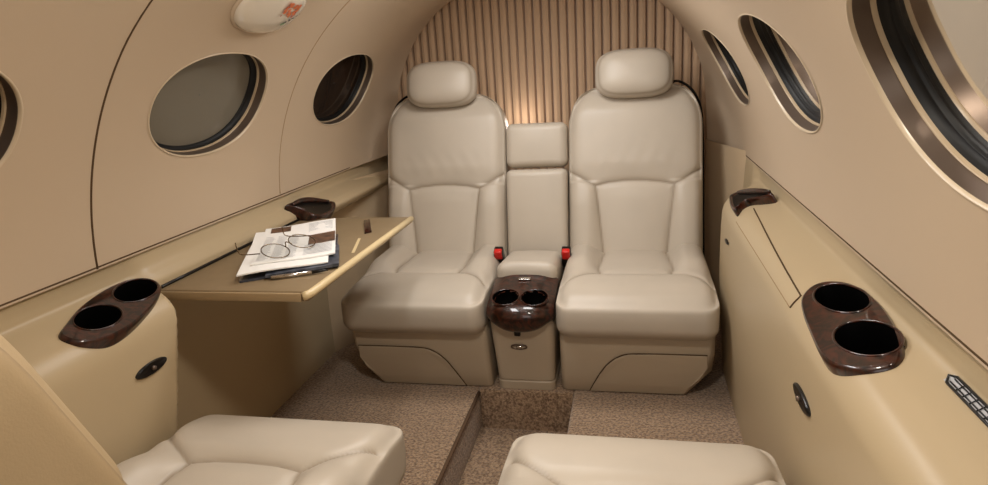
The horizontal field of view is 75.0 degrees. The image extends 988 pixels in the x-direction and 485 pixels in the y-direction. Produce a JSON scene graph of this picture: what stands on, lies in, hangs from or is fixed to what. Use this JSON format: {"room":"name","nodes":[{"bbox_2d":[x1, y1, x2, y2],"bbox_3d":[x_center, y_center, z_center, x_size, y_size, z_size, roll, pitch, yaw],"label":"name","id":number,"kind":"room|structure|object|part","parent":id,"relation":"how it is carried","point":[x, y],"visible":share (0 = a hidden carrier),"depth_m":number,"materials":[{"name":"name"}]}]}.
{"room":"aircraft cabin","nodes":[
{"label":"aircraft cabin","id":0,"kind":"room"},
{"bbox_2d":[0,155,387,464],"bbox_3d":[-0.747,0.375,1.364,0.170,0.688,3.250,0,16,12],"label":"console","id":1,"kind":"structure","parent":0,"point":[238,358],"depth_m":1.57,"materials":[{"name":"beige plastic"}]},
{"bbox_2d":[58,278,160,348],"bbox_3d":[-0.743,0.155,1.265,0.110,0.108,0.278,-3,15,4],"label":"cup holder","id":2,"kind":"object","parent":1,"relation":"on","point":[114,313],"visible":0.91,"depth_m":1.25,"materials":[{"name":"brown wood"}]},
{"bbox_2d":[135,357,166,378],"bbox_3d":[-0.677,0.248,1.276,0.014,0.025,0.086,0,16,12],"label":"jack","id":3,"kind":"object","parent":1,"relation":"attached to","point":[150,368],"visible":1,"depth_m":1.27,"materials":[{"name":"black plastic"}]},
{"bbox_2d":[0,167,349,306],"bbox_3d":[-0.824,0.102,1.089,0.005,0.006,2.850,0,16,12],"label":"trim","id":4,"kind":"structure","parent":1,"relation":"attached to","point":[349,167],"depth_m":1.39,"materials":[{"name":"brown plastic"}]},
{"bbox_2d":[161,219,299,288],"bbox_3d":[-0.666,0.011,1.715,0.007,0.008,0.640,0,16,12],"label":"trim","id":5,"kind":"structure","parent":1,"relation":"attached to","point":[296,220],"depth_m":1.57,"materials":[{"name":"black plastic"}]},
{"bbox_2d":[161,197,413,301],"bbox_3d":[-0.492,-0.023,1.730,0.400,0.088,0.808,0,16,12],"label":"folding table","id":6,"kind":"object","parent":1,"relation":"attached to","point":[358,238],"visible":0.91,"depth_m":1.49,"materials":[{"name":"laminate"}]},
{"bbox_2d":[239,234,338,282],"bbox_3d":[-0.491,0.029,1.590,0.214,0.012,0.346,-7,16,-12],"label":"magazine","id":7,"kind":"object","parent":6,"relation":"on","point":[333,260],"visible":0.32,"depth_m":1.45,"materials":[{"name":"grey paper"}]},
{"bbox_2d":[236,218,335,276],"bbox_3d":[-0.506,0.004,1.617,0.210,0.021,0.411,-7,16,-12],"label":"newspaper","id":8,"kind":"object","parent":7,"relation":"on","point":[323,232],"visible":0.91,"depth_m":1.59,"materials":[{"name":"white paper"}]},
{"bbox_2d":[235,227,315,257],"bbox_3d":[-0.521,0.001,1.560,0.123,0.035,0.171,4,17,27],"label":"eyeglasses","id":9,"kind":"object","parent":8,"relation":"on","point":[282,227],"visible":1,"depth_m":1.54,"materials":[{"name":"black metal"}]},
{"bbox_2d":[271,226,290,233],"bbox_3d":[-0.580,-0.034,1.756,0.058,0.005,0.039,-9,16,-20],"label":"photo","id":10,"kind":"object","parent":8,"relation":"on","point":[287,230],"depth_m":1.75},
{"bbox_2d":[308,231,334,244],"bbox_3d":[-0.446,-0.013,1.668,0.067,0.004,0.111,-7,16,-12],"label":"photo","id":11,"kind":"object","parent":8,"relation":"on","point":[321,237],"depth_m":1.66},
{"bbox_2d":[271,269,327,279],"bbox_3d":[-0.431,0.070,1.430,0.123,0.009,0.009,-8,16,-14],"label":"ballpoint pen","id":12,"kind":"object","parent":6,"relation":"on","point":[310,271],"visible":1,"depth_m":1.43,"materials":[{"name":"silver metal"}]},
{"bbox_3d":[-0.587,-0.129,2.040,0.028,0.037,0.164,4,17,27],"label":"lever","id":13,"kind":"part","parent":6,"relation":"part of","materials":[{"name":"brown wood"}]},
{"bbox_2d":[327,169,388,351],"bbox_3d":[-0.480,0.045,2.609,0.049,0.650,0.668,4,17,25],"label":"trim","id":14,"kind":"structure","parent":1,"relation":"attached to","point":[375,204],"depth_m":2.47,"materials":[{"name":"beige plastic"}]},
{"bbox_2d":[0,0,444,308],"bbox_3d":[-0.645,-0.214,1.119,0.336,0.580,3.150,0,16,12],"label":"wall","id":15,"kind":"structure","parent":0,"point":[61,56],"depth_m":1.27,"materials":[{"name":"beige plastic"}]},
{"bbox_2d":[0,71,22,167],"bbox_3d":[-0.801,-0.131,0.821,0.162,0.244,0.433,0,16,12],"label":"window","id":16,"kind":"structure","parent":15,"relation":"in","point":[11,104],"depth_m":1.01,"materials":[{"name":"beige plastic"}]},
{"bbox_3d":[-0.805,-0.134,0.821,0.128,0.228,0.417,0,16,12],"label":"frame","id":17,"kind":"part","parent":16,"relation":"part of","materials":[{"name":"beige plastic"}]},
{"bbox_2d":[90,0,152,268],"bbox_3d":[-0.491,-0.270,1.127,0.642,0.660,0.012,-1,16,10],"label":"trim","id":18,"kind":"structure","parent":15,"relation":"attached to","point":[150,2],"depth_m":1.19,"materials":[{"name":"brown"}]},
{"bbox_2d":[147,52,267,156],"bbox_3d":[-0.657,-0.327,1.498,0.162,0.244,0.433,0,16,12],"label":"window","id":19,"kind":"structure","parent":15,"relation":"in","point":[232,87],"depth_m":1.54,"materials":[{"name":"beige"}]},
{"bbox_2d":[230,0,306,32],"bbox_3d":[-0.492,-0.520,1.428,0.118,0.101,0.259,0,16,12],"label":"dome light","id":20,"kind":"object","parent":15,"relation":"attached to","point":[250,16],"visible":1,"depth_m":1.39,"materials":[{"name":"beige plastic"}]},
{"bbox_2d":[279,0,349,193],"bbox_3d":[-0.353,-0.460,1.772,0.641,0.652,0.012,0,16,14],"label":"trim","id":21,"kind":"structure","parent":15,"relation":"attached to","point":[349,0],"depth_m":1.83,"materials":[{"name":"brown plastic"}]},
{"bbox_2d":[312,54,373,125],"bbox_3d":[-0.512,-0.523,2.176,0.162,0.244,0.433,0,16,12],"label":"window","id":22,"kind":"structure","parent":15,"relation":"in","point":[341,90],"depth_m":2.26,"materials":[{"name":"beige"}]},
{"bbox_3d":[-0.532,-0.535,2.177,0.118,0.216,0.387,0,16,12],"label":"pane","id":23,"kind":"part","parent":22,"relation":"part of","materials":[{"name":"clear glass"}]},
{"bbox_2d":[373,0,450,9],"bbox_3d":[-0.146,-0.521,0.924,0.783,0.130,3.150,0,16,12],"label":"ceiling","id":24,"kind":"structure","parent":0,"point":[412,4],"depth_m":2.19,"materials":[{"name":"beige plastic"}]},
{"bbox_3d":[0.196,-0.718,2.521,1.320,0.740,0.100,0,16,12],"label":"trim","id":25,"kind":"structure","parent":24,"relation":"attached to","visible":0},
{"bbox_2d":[398,0,706,199],"bbox_3d":[0.224,-0.523,2.620,1.370,1.150,0.026,0,16,12],"label":"pleated curtain","id":26,"kind":"object","parent":25,"relation":"hanging from","point":[534,59],"visible":0.23,"depth_m":2.55,"materials":[{"name":"beige fabric"}]},
{"bbox_2d":[271,328,743,484],"bbox_3d":[-0.045,0.787,1.361,1.600,0.210,3.300,0,16,12],"label":"floor","id":27,"kind":"structure","parent":0,"point":[430,418],"depth_m":1.99,"materials":[{"name":"carpet"}]},
{"bbox_2d":[0,334,405,484],"bbox_3d":[-0.498,0.292,0.893,0.465,1.046,0.872,0,16,12],"label":"seat","id":28,"kind":"object","parent":27,"relation":"on","point":[42,442],"visible":1,"depth_m":1.10,"materials":[{"name":"beige leather"}]},
{"bbox_3d":[-0.550,0.300,0.651,0.457,0.674,0.390,0,16,12],"label":"backrest","id":29,"kind":"part","parent":28,"relation":"part of","materials":[{"name":"beige leather"}]},
{"bbox_2d":[117,415,405,484],"bbox_3d":[-0.448,0.460,1.123,0.465,0.184,0.510,0,16,12],"label":"seat cushion","id":30,"kind":"object","parent":28,"relation":"on","point":[209,449],"depth_m":1.17,"materials":[{"name":"beige leather"}]},
{"bbox_2d":[341,61,509,385],"bbox_3d":[-0.210,-0.094,2.245,0.485,1.036,0.708,0,16,12],"label":"seat","id":31,"kind":"object","parent":27,"relation":"on","point":[417,314],"visible":0.9,"depth_m":2.30,"materials":[{"name":"beige leather"}]},
{"bbox_3d":[-0.269,0.403,2.116,0.350,0.148,0.043,0,16,12],"label":"panel","id":32,"kind":"part","parent":31,"relation":"part of","materials":[{"name":"beige leather"}]},
{"bbox_2d":[341,244,507,334],"bbox_3d":[-0.216,0.146,2.210,0.465,0.184,0.510,0,16,12],"label":"seat cushion","id":33,"kind":"object","parent":31,"relation":"on","point":[409,289],"depth_m":2.02,"materials":[{"name":"beige leather"}]},
{"bbox_3d":[-0.202,0.315,2.271,0.460,0.235,0.412,0,16,12],"label":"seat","id":34,"kind":"part","parent":31,"relation":"part of","materials":[{"name":"beige plastic"}]},
{"bbox_3d":[-0.172,-0.194,2.425,0.457,0.696,0.300,0,16,12],"label":"backrest","id":35,"kind":"part","parent":31,"relation":"part of","materials":[{"name":"beige leather"}]},
{"bbox_2d":[506,122,569,254],"bbox_3d":[0.160,-0.182,2.340,0.221,0.494,0.184,0,16,12],"label":"middle seat backrest","id":36,"kind":"object","parent":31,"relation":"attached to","point":[537,199],"visible":0.91,"depth_m":2.29,"materials":[{"name":"beige leather"}]},
{"bbox_2d":[435,391,480,484],"bbox_3d":[-0.291,0.814,0.948,0.012,0.012,2.410,0,16,12],"label":"trim","id":37,"kind":"structure","parent":27,"relation":"attached to","point":[469,413],"depth_m":1.81,"materials":[{"name":"brown carpet"}]},
{"bbox_2d":[486,250,562,389],"bbox_3d":[0.117,0.249,2.128,0.206,0.396,0.438,0,16,12],"label":"console","id":38,"kind":"object","parent":27,"relation":"on","point":[521,306],"visible":0.99,"depth_m":2.01,"materials":[{"name":"beige plastic"}]},
{"bbox_2d":[491,289,548,306],"bbox_3d":[0.081,0.192,1.961,0.176,0.081,0.095,0,16,12],"label":"cup holders","id":39,"kind":"object","parent":38,"relation":"on","point":[499,297],"depth_m":1.98,"materials":[{"name":"black"}]},
{"bbox_3d":[0.097,0.115,2.037,0.040,0.006,0.020,0,16,12],"label":"latch plate","id":40,"kind":"part","parent":38,"relation":"part of","materials":[{"name":"silver metal"}]},
{"bbox_3d":[0.138,0.409,2.222,0.185,0.036,0.340,0,16,12],"label":"toe trim","id":41,"kind":"part","parent":38,"relation":"part of","materials":[{"name":"beige plastic"}]},
{"bbox_3d":[0.126,0.094,2.175,0.197,0.124,0.230,0,16,12],"label":"armrest lid","id":42,"kind":"part","parent":38,"relation":"part of","materials":[{"name":"beige leather"}]},
{"bbox_2d":[556,47,719,394],"bbox_3d":[0.460,-0.097,2.101,0.485,1.036,0.708,0,16,12],"label":"seat","id":43,"kind":"object","parent":27,"relation":"on","point":[638,306],"visible":1,"depth_m":2.16,"materials":[{"name":"beige leather"}]},
{"bbox_3d":[0.498,-0.198,2.281,0.457,0.696,0.300,0,16,12],"label":"backrest","id":44,"kind":"part","parent":43,"relation":"part of","materials":[{"name":"beige leather"}]},
{"bbox_2d":[556,243,719,340],"bbox_3d":[0.454,0.142,2.067,0.465,0.184,0.510,0,16,12],"label":"seat cushion","id":45,"kind":"object","parent":43,"relation":"on","point":[607,291],"depth_m":1.88,"materials":[{"name":"beige leather"}]},
{"bbox_3d":[0.468,0.311,2.127,0.460,0.235,0.412,0,16,12],"label":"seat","id":46,"kind":"part","parent":43,"relation":"part of","materials":[{"name":"beige plastic"}]},
{"bbox_3d":[0.466,0.399,1.959,0.350,0.148,0.043,0,16,12],"label":"panel","id":47,"kind":"part","parent":43,"relation":"part of","materials":[{"name":"beige leather"}]},
{"bbox_2d":[498,433,785,484],"bbox_3d":[0.163,0.557,0.703,0.465,0.554,1.108,0,16,12],"label":"seat","id":48,"kind":"object","parent":27,"relation":"on","point":[536,458],"visible":1,"depth_m":1.07,"materials":[{"name":"beige leather"}]},
{"bbox_2d":[458,427,566,484],"bbox_3d":[-0.128,0.980,0.972,0.340,0.094,2.430,0,16,12],"label":"floor","id":49,"kind":"structure","parent":0,"point":[487,459],"depth_m":1.97,"materials":[{"name":"carpet"}]},
{"bbox_2d":[658,0,987,369],"bbox_3d":[0.393,-0.219,0.896,0.336,0.580,3.150,0,16,12],"label":"wall","id":50,"kind":"structure","parent":0,"point":[858,174],"depth_m":0.93,"materials":[{"name":"beige plastic"}]},
{"bbox_2d":[701,29,749,105],"bbox_3d":[0.702,-0.529,1.915,0.162,0.244,0.433,0,16,12],"label":"window","id":51,"kind":"structure","parent":50,"relation":"in","point":[724,59],"depth_m":2.08,"materials":[{"name":"beige"}]},
{"bbox_3d":[0.706,-0.533,1.913,0.128,0.228,0.417,0,16,12],"label":"frame","id":52,"kind":"part","parent":51,"relation":"part of","materials":[{"name":"beige plastic"}]},
{"bbox_3d":[0.721,-0.542,1.907,0.118,0.216,0.387,0,16,12],"label":"pane","id":53,"kind":"part","parent":51,"relation":"part of","materials":[{"name":"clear glass"}]},
{"bbox_2d":[737,13,821,133],"bbox_3d":[0.557,-0.333,1.237,0.162,0.244,0.433,0,16,12],"label":"window","id":54,"kind":"structure","parent":50,"relation":"in","point":[783,71],"depth_m":1.37,"materials":[{"name":"beige"}]},
{"bbox_3d":[0.576,-0.346,1.230,0.118,0.216,0.387,0,16,12],"label":"pane","id":55,"kind":"part","parent":54,"relation":"part of","materials":[{"name":"clear glass"}]},
{"bbox_2d":[845,0,987,210],"bbox_3d":[0.413,-0.137,0.560,0.162,0.244,0.433,0,16,12],"label":"window","id":56,"kind":"structure","parent":50,"relation":"in","point":[926,61],"depth_m":0.69,"materials":[{"name":"beige plastic"}]},
{"bbox_3d":[0.432,-0.150,0.552,0.118,0.216,0.387,0,16,12],"label":"pane","id":57,"kind":"part","parent":56,"relation":"part of","materials":[{"name":"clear glass"}]},
{"bbox_2d":[719,158,987,484],"bbox_3d":[0.564,0.368,1.083,0.112,0.688,3.250,0,16,12],"label":"console","id":58,"kind":"structure","parent":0,"point":[903,424],"depth_m":0.98,"materials":[{"name":"beige plastic"}]},
{"bbox_2d":[704,137,746,328],"bbox_3d":[0.855,0.009,2.313,0.049,0.710,0.668,-4,15,-1],"label":"trim","id":59,"kind":"structure","parent":58,"relation":"attached to","point":[724,164],"depth_m":2.37,"materials":[{"name":"beige plastic"}]},
{"bbox_2d":[729,188,801,307],"bbox_3d":[0.654,-0.035,1.506,0.109,0.090,0.809,0,16,12],"label":"table","id":60,"kind":"object","parent":58,"relation":"in","point":[748,222],"visible":0.99,"depth_m":1.52,"materials":[{"name":"beige plastic"}]},
{"bbox_3d":[0.718,-0.140,1.778,0.018,0.040,0.166,-5,15,-6],"label":"lever","id":61,"kind":"part","parent":60,"relation":"part of","materials":[{"name":"brown wood"}]},
{"bbox_2d":[793,382,810,416],"bbox_3d":[0.493,0.251,1.033,0.014,0.025,0.100,0,16,12],"label":"jack","id":62,"kind":"object","parent":58,"relation":"attached to","point":[800,397],"visible":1,"depth_m":1.02,"materials":[{"name":"black plastic"}]},
{"bbox_2d":[801,281,904,375],"bbox_3d":[0.551,0.145,0.994,0.125,0.105,0.330,0,16,12],"label":"cup holder","id":63,"kind":"object","parent":58,"relation":"on","point":[851,332],"visible":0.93,"depth_m":0.97,"materials":[{"name":"brown wood"}]},
{"bbox_2d":[746,156,987,366],"bbox_3d":[0.546,0.094,0.795,0.005,0.006,2.850,0,16,12],"label":"trim","id":64,"kind":"structure","parent":58,"relation":"attached to","point":[855,250],"depth_m":0.91,"materials":[{"name":"brown plastic"}]},
{"bbox_2d":[943,374,987,426],"bbox_3d":[0.506,0.204,0.607,0.014,0.010,0.343,0,16,12],"label":"control panel","id":65,"kind":"object","parent":58,"relation":"in","point":[979,407],"visible":1,"depth_m":0.72,"materials":[{"name":"black plastic"}]}
]}

